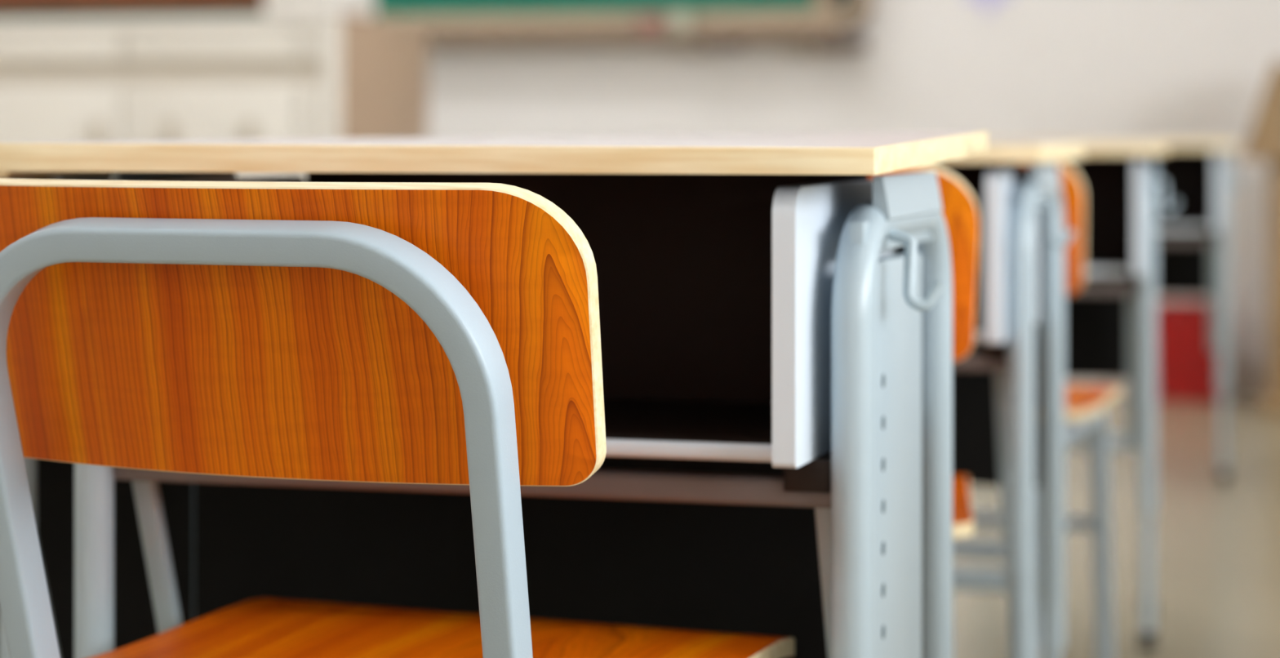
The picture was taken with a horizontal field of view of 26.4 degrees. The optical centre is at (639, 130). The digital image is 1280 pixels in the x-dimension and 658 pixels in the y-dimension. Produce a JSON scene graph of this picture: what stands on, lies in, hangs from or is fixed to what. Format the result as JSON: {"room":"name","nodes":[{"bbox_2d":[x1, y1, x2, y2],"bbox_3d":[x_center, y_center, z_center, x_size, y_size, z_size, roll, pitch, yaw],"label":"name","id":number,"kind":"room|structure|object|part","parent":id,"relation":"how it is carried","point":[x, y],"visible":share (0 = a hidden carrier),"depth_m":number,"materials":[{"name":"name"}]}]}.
{"room":"classroom","nodes":[
{"label":"classroom","id":0,"kind":"room"},
{"bbox_2d":[427,0,1279,395],"bbox_3d":[1.231,-0.840,8.111,10.600,3.200,0.200,0,0,16],"label":"wall","id":1,"kind":"structure","parent":0,"point":[1030,69],"depth_m":8.09,"materials":[{"name":"beige paint"}]},
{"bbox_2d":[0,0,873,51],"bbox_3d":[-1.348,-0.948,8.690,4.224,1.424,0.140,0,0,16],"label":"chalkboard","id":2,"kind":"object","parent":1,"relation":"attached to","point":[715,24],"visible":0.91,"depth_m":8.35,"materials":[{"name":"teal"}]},
{"bbox_3d":[-2.181,-0.476,8.929,2.323,0.160,0.050,0,0,16],"label":"wooden rail","id":3,"kind":"part","parent":2,"relation":"part of","materials":[{"name":"brown wood"}]},
{"bbox_3d":[-1.381,-0.949,8.733,3.968,1.183,0.015,0,0,16],"label":"sliding panel","id":4,"kind":"part","parent":2,"relation":"part of","materials":[{"name":"green"}]},
{"bbox_3d":[-1.338,-0.327,8.716,4.060,0.061,0.085,0,0,16],"label":"rail","id":5,"kind":"part","parent":2,"relation":"part of","materials":[{"name":"beige metal"}]},
{"bbox_2d":[427,31,837,44],"bbox_3d":[-1.359,-0.280,8.680,4.040,0.024,0.085,0,0,16],"label":"chalk tray","id":6,"kind":"object","parent":2,"relation":"on","point":[433,37],"depth_m":8.26,"materials":[{"name":"brown metal"}]},
{"bbox_3d":[-1.341,-0.966,8.714,4.224,1.347,0.090,0,0,16],"label":"frame","id":7,"kind":"part","parent":2,"relation":"part of","materials":[{"name":"beige metal"}]},
{"bbox_2d":[636,14,665,33],"bbox_3d":[0.034,-0.321,8.247,0.084,0.055,0.034,0,0,16],"label":"eraser","id":8,"kind":"object","parent":2,"relation":"on","point":[647,24],"visible":1,"depth_m":8.23,"materials":[{"name":"brown fabric"}]},
{"bbox_2d":[669,11,692,32],"bbox_3d":[0.123,-0.325,8.220,0.064,0.062,0.034,0,0,16],"label":"box","id":9,"kind":"object","parent":2,"relation":"on","point":[680,21],"visible":1,"depth_m":8.21,"materials":[{"name":"beige"}]},
{"bbox_3d":[0.123,-0.347,8.220,0.064,0.017,0.034,0,0,16],"label":"lid","id":10,"kind":"part","parent":9,"relation":"part of","materials":[{"name":"beige"}]},
{"bbox_2d":[969,0,1006,17],"bbox_3d":[1.029,-0.408,8.063,0.162,0.154,0.006,0,0,16],"label":"ornament","id":11,"kind":"object","parent":1,"relation":"attached to","point":[988,6],"visible":1,"depth_m":8.06,"materials":[{"name":"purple paper"}]},
{"bbox_2d":[952,391,1279,657],"bbox_3d":[-0.376,0.810,2.627,10.600,0.100,11.630,0,0,16],"label":"floor","id":12,"kind":"structure","parent":0,"point":[1217,544],"depth_m":4.94,"materials":[{"name":"beige tile"}]},
{"bbox_2d":[0,171,195,657],"bbox_3d":[-0.644,0.387,2.121,0.619,0.746,0.420,0,0,16],"label":"school desk","id":13,"kind":"object","parent":12,"relation":"on","point":[51,483],"visible":0.02,"depth_m":2.17,"materials":[{"name":"metal"}]},
{"bbox_3d":[-0.394,0.305,2.041,0.026,0.511,0.310,0,0,16],"label":"frame","id":14,"kind":"part","parent":13,"relation":"part of","materials":[{"name":"blue paint"}]},
{"bbox_3d":[-0.630,0.237,2.240,0.576,0.386,0.004,0,0,16],"label":"modesty panel","id":15,"kind":"part","parent":13,"relation":"part of","materials":[{"name":"black metal"}]},
{"bbox_2d":[0,14,427,182],"bbox_3d":[-1.560,0.241,7.144,1.910,1.038,0.626,0,0,16],"label":"cabinet","id":16,"kind":"object","parent":12,"relation":"on","point":[320,76],"visible":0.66,"depth_m":6.74,"materials":[{"name":"beige wood"}]},
{"bbox_3d":[-1.526,-0.207,6.839,0.494,0.074,0.016,0,0,16],"label":"drawer","id":17,"kind":"part","parent":16,"relation":"part of","materials":[{"name":"white wood"}]},
{"bbox_3d":[-1.526,0.293,6.839,0.494,0.815,0.016,0,0,16],"label":"door","id":18,"kind":"part","parent":16,"relation":"part of","materials":[{"name":"white wood"}]},
{"bbox_3d":[-1.339,0.010,6.764,0.028,0.070,0.022,0,0,16],"label":"handle","id":19,"kind":"part","parent":16,"relation":"part of","materials":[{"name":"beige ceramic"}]},
{"bbox_2d":[0,14,330,31],"bbox_3d":[-1.568,-0.263,7.155,1.889,0.030,0.610,0,0,16],"label":"countertop","id":20,"kind":"structure","parent":16,"relation":"on","point":[320,20],"depth_m":6.72,"materials":[{"name":"beige ceramic"}]},
{"bbox_3d":[-1.151,0.010,6.709,0.028,0.070,0.022,0,0,16],"label":"handle","id":21,"kind":"part","parent":16,"relation":"part of","materials":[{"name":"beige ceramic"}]},
{"bbox_3d":[-1.057,-0.207,6.702,0.468,0.074,0.016,0,0,16],"label":"drawer","id":22,"kind":"part","parent":16,"relation":"part of","materials":[{"name":"beige ceramic"}]},
{"bbox_3d":[-1.057,0.293,6.702,0.468,0.815,0.016,0,0,16],"label":"door","id":23,"kind":"part","parent":16,"relation":"part of","materials":[{"name":"white wood"}]},
{"bbox_3d":[-0.947,0.010,6.649,0.028,0.070,0.022,0,0,16],"label":"handle","id":24,"kind":"part","parent":16,"relation":"part of","materials":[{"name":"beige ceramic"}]},
{"bbox_3d":[-0.800,-0.207,6.626,0.051,0.074,0.016,0,0,16],"label":"drawer","id":25,"kind":"part","parent":16,"relation":"part of","materials":[{"name":"beige ceramic"}]},
{"bbox_3d":[-0.800,0.293,6.626,0.051,0.815,0.016,0,0,16],"label":"door","id":26,"kind":"part","parent":16,"relation":"part of","materials":[{"name":"beige ceramic"}]},
{"bbox_2d":[263,0,375,17],"bbox_3d":[-0.793,-0.458,6.772,0.194,0.360,0.268,0,0,16],"label":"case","id":27,"kind":"object","parent":16,"relation":"on","point":[357,8],"visible":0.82,"depth_m":6.66,"materials":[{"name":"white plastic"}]},
{"bbox_3d":[-0.830,-0.460,6.648,0.182,0.340,0.009,0,0,16],"label":"panel","id":28,"kind":"part","parent":27,"relation":"part of","materials":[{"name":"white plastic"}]},
{"bbox_3d":[-0.746,0.241,6.610,0.044,1.038,0.020,0,0,16],"label":"corner post","id":29,"kind":"part","parent":16,"relation":"part of","materials":[{"name":"beige ceramic"}]},
{"bbox_3d":[-0.648,0.241,6.898,0.020,1.038,0.586,0,0,16],"label":"panel","id":30,"kind":"part","parent":16,"relation":"part of","materials":[{"name":"beige laminate"}]},
{"bbox_2d":[0,178,795,657],"bbox_3d":[-0.171,0.394,1.653,0.421,0.732,0.472,0,0,23],"label":"chair","id":31,"kind":"object","parent":12,"relation":"on","point":[383,332],"visible":1,"depth_m":1.49,"materials":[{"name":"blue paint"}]},
{"bbox_3d":[-0.227,0.400,1.491,0.338,0.703,0.125,0,0,23],"label":"frame","id":32,"kind":"part","parent":31,"relation":"part of","materials":[{"name":"grey metal"}]},
{"bbox_3d":[-0.223,0.110,1.527,0.421,0.165,0.093,0,0,23],"label":"backrest","id":33,"kind":"part","parent":31,"relation":"part of","materials":[{"name":"brown wood"}]},
{"bbox_3d":[-0.143,0.337,1.692,0.392,0.022,0.377,0,0,23],"label":"seat","id":34,"kind":"part","parent":31,"relation":"part of","materials":[{"name":"brown wood"}]},
{"bbox_2d":[0,131,987,657],"bbox_3d":[-0.080,0.380,1.903,0.619,0.759,0.420,0,0,16],"label":"school desk","id":35,"kind":"object","parent":12,"relation":"on","point":[775,315],"visible":0.66,"depth_m":1.95,"materials":[{"name":"laminate"}]},
{"bbox_3d":[-0.326,0.303,1.969,0.026,0.515,0.310,0,0,16],"label":"frame","id":36,"kind":"part","parent":35,"relation":"part of","materials":[{"name":"blue paint"}]},
{"bbox_3d":[-0.074,0.235,2.025,0.558,0.390,0.004,0,0,16],"label":"modesty panel","id":37,"kind":"part","parent":35,"relation":"part of","materials":[{"name":"black metal"}]},
{"bbox_3d":[0.171,0.303,1.823,0.026,0.515,0.310,0,0,16],"label":"frame","id":38,"kind":"part","parent":35,"relation":"part of","materials":[{"name":"blue paint"}]},
{"bbox_2d":[868,164,979,569],"bbox_3d":[0.085,0.394,2.407,0.421,0.732,0.472,0,0,6],"label":"chair","id":39,"kind":"object","parent":12,"relation":"on","point":[960,212],"visible":0.06,"depth_m":2.26,"materials":[{"name":"blue paint"}]},
{"bbox_3d":[0.071,0.110,2.271,0.421,0.165,0.093,0,0,6],"label":"backrest","id":40,"kind":"part","parent":39,"relation":"part of","materials":[{"name":"brown wood"}]},
{"bbox_3d":[0.100,0.337,2.453,0.392,0.022,0.377,0,0,6],"label":"seat","id":41,"kind":"part","parent":39,"relation":"part of","materials":[{"name":"brown wood"}]},
{"bbox_2d":[929,142,1084,657],"bbox_3d":[0.158,0.387,2.897,0.619,0.747,0.420,0,0,15],"label":"school desk","id":42,"kind":"object","parent":12,"relation":"on","point":[996,385],"visible":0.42,"depth_m":2.78,"materials":[{"name":"metal"}]},
{"bbox_3d":[0.161,0.214,3.019,0.558,0.342,0.004,0,0,15],"label":"modesty panel","id":43,"kind":"part","parent":42,"relation":"part of","materials":[{"name":"metal"}]},
{"bbox_3d":[0.197,0.490,3.028,0.518,0.024,0.018,0,0,15],"label":"foot rail","id":44,"kind":"part","parent":42,"relation":"part of","materials":[{"name":"grey metal"}]},
{"bbox_3d":[0.411,0.304,2.824,0.026,0.512,0.310,0,0,15],"label":"frame","id":45,"kind":"part","parent":42,"relation":"part of","materials":[{"name":"blue paint"}]},
{"bbox_3d":[0.447,0.631,2.961,0.018,0.222,0.018,0,0,15],"label":"leg","id":46,"kind":"part","parent":42,"relation":"part of","materials":[{"name":"blue paint"}]},
{"bbox_2d":[952,160,1121,657],"bbox_3d":[0.355,0.394,3.355,0.421,0.732,0.472,0,0,18],"label":"chair","id":47,"kind":"object","parent":12,"relation":"on","point":[1085,406],"visible":0.12,"depth_m":3.42,"materials":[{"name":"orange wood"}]},
{"bbox_3d":[0.311,0.400,3.189,0.338,0.703,0.125,0,0,18],"label":"frame","id":48,"kind":"part","parent":47,"relation":"part of","materials":[{"name":"blue paint"}]},
{"bbox_3d":[0.313,0.110,3.225,0.421,0.165,0.093,0,0,18],"label":"backrest","id":49,"kind":"part","parent":47,"relation":"part of","materials":[{"name":"brown wood"}]},
{"bbox_3d":[0.379,0.337,3.397,0.392,0.022,0.377,0,0,18],"label":"seat","id":50,"kind":"part","parent":47,"relation":"part of","materials":[{"name":"brown wood"}]},
{"bbox_3d":[0.543,0.548,3.346,0.030,0.400,0.348,0,0,18],"label":"leg","id":51,"kind":"part","parent":47,"relation":"part of","materials":[{"name":"blue paint"}]},
{"bbox_2d":[987,141,1179,650],"bbox_3d":[0.512,0.389,4.199,0.619,0.742,0.420,0,0,11],"label":"school desk","id":52,"kind":"object","parent":12,"relation":"on","point":[1111,321],"visible":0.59,"depth_m":4.21,"materials":[{"name":"metal"}]},
{"bbox_3d":[0.506,0.219,4.321,0.558,0.342,0.004,0,0,10],"label":"modesty panel","id":53,"kind":"part","parent":52,"relation":"part of","materials":[{"name":"metal"}]},
{"bbox_3d":[0.541,0.490,4.332,0.518,0.024,0.018,0,0,11],"label":"foot rail","id":54,"kind":"part","parent":52,"relation":"part of","materials":[{"name":"grey metal"}]},
{"bbox_3d":[0.770,0.306,4.146,0.026,0.507,0.310,0,0,11],"label":"frame","id":55,"kind":"part","parent":52,"relation":"part of","materials":[{"name":"blue paint"}]},
{"bbox_3d":[0.744,0.631,4.006,0.018,0.222,0.018,0,0,11],"label":"leg","id":56,"kind":"part","parent":52,"relation":"part of","materials":[{"name":"blue paint"}]},
{"bbox_2d":[987,140,1244,482],"bbox_3d":[1.034,0.392,6.106,0.619,0.737,0.420,0,0,12],"label":"school desk","id":57,"kind":"object","parent":12,"relation":"on","point":[1193,240],"visible":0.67,"depth_m":6.16,"materials":[{"name":"metal"}]},
{"bbox_3d":[1.031,0.214,6.228,0.558,0.322,0.004,0,0,12],"label":"modesty panel","id":58,"kind":"part","parent":57,"relation":"part of","materials":[{"name":"black"}]},
{"bbox_3d":[1.291,0.309,6.045,0.026,0.502,0.310,0,0,12],"label":"frame","id":59,"kind":"part","parent":57,"relation":"part of","materials":[{"name":"blue paint"}]},
{"bbox_3d":[1.261,0.631,5.906,0.018,0.222,0.018,0,0,12],"label":"leg","id":60,"kind":"part","parent":57,"relation":"part of","materials":[{"name":"blue paint"}]},
{"bbox_2d":[1156,302,1231,403],"bbox_3d":[1.558,0.626,7.716,0.210,0.268,0.210,0,0,16],"label":"waste bin","id":61,"kind":"object","parent":12,"relation":"on","point":[1187,366],"visible":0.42,"depth_m":7.63,"materials":[{"name":"red plastic"}]},
{"bbox_2d":[1240,59,1279,415],"bbox_3d":[1.940,0.286,7.395,0.590,0.948,0.390,0,0,16],"label":"lectern","id":62,"kind":"object","parent":12,"relation":"on","point":[1263,142],"visible":1,"depth_m":7.29,"materials":[{"name":"beige wood"}]}
]}

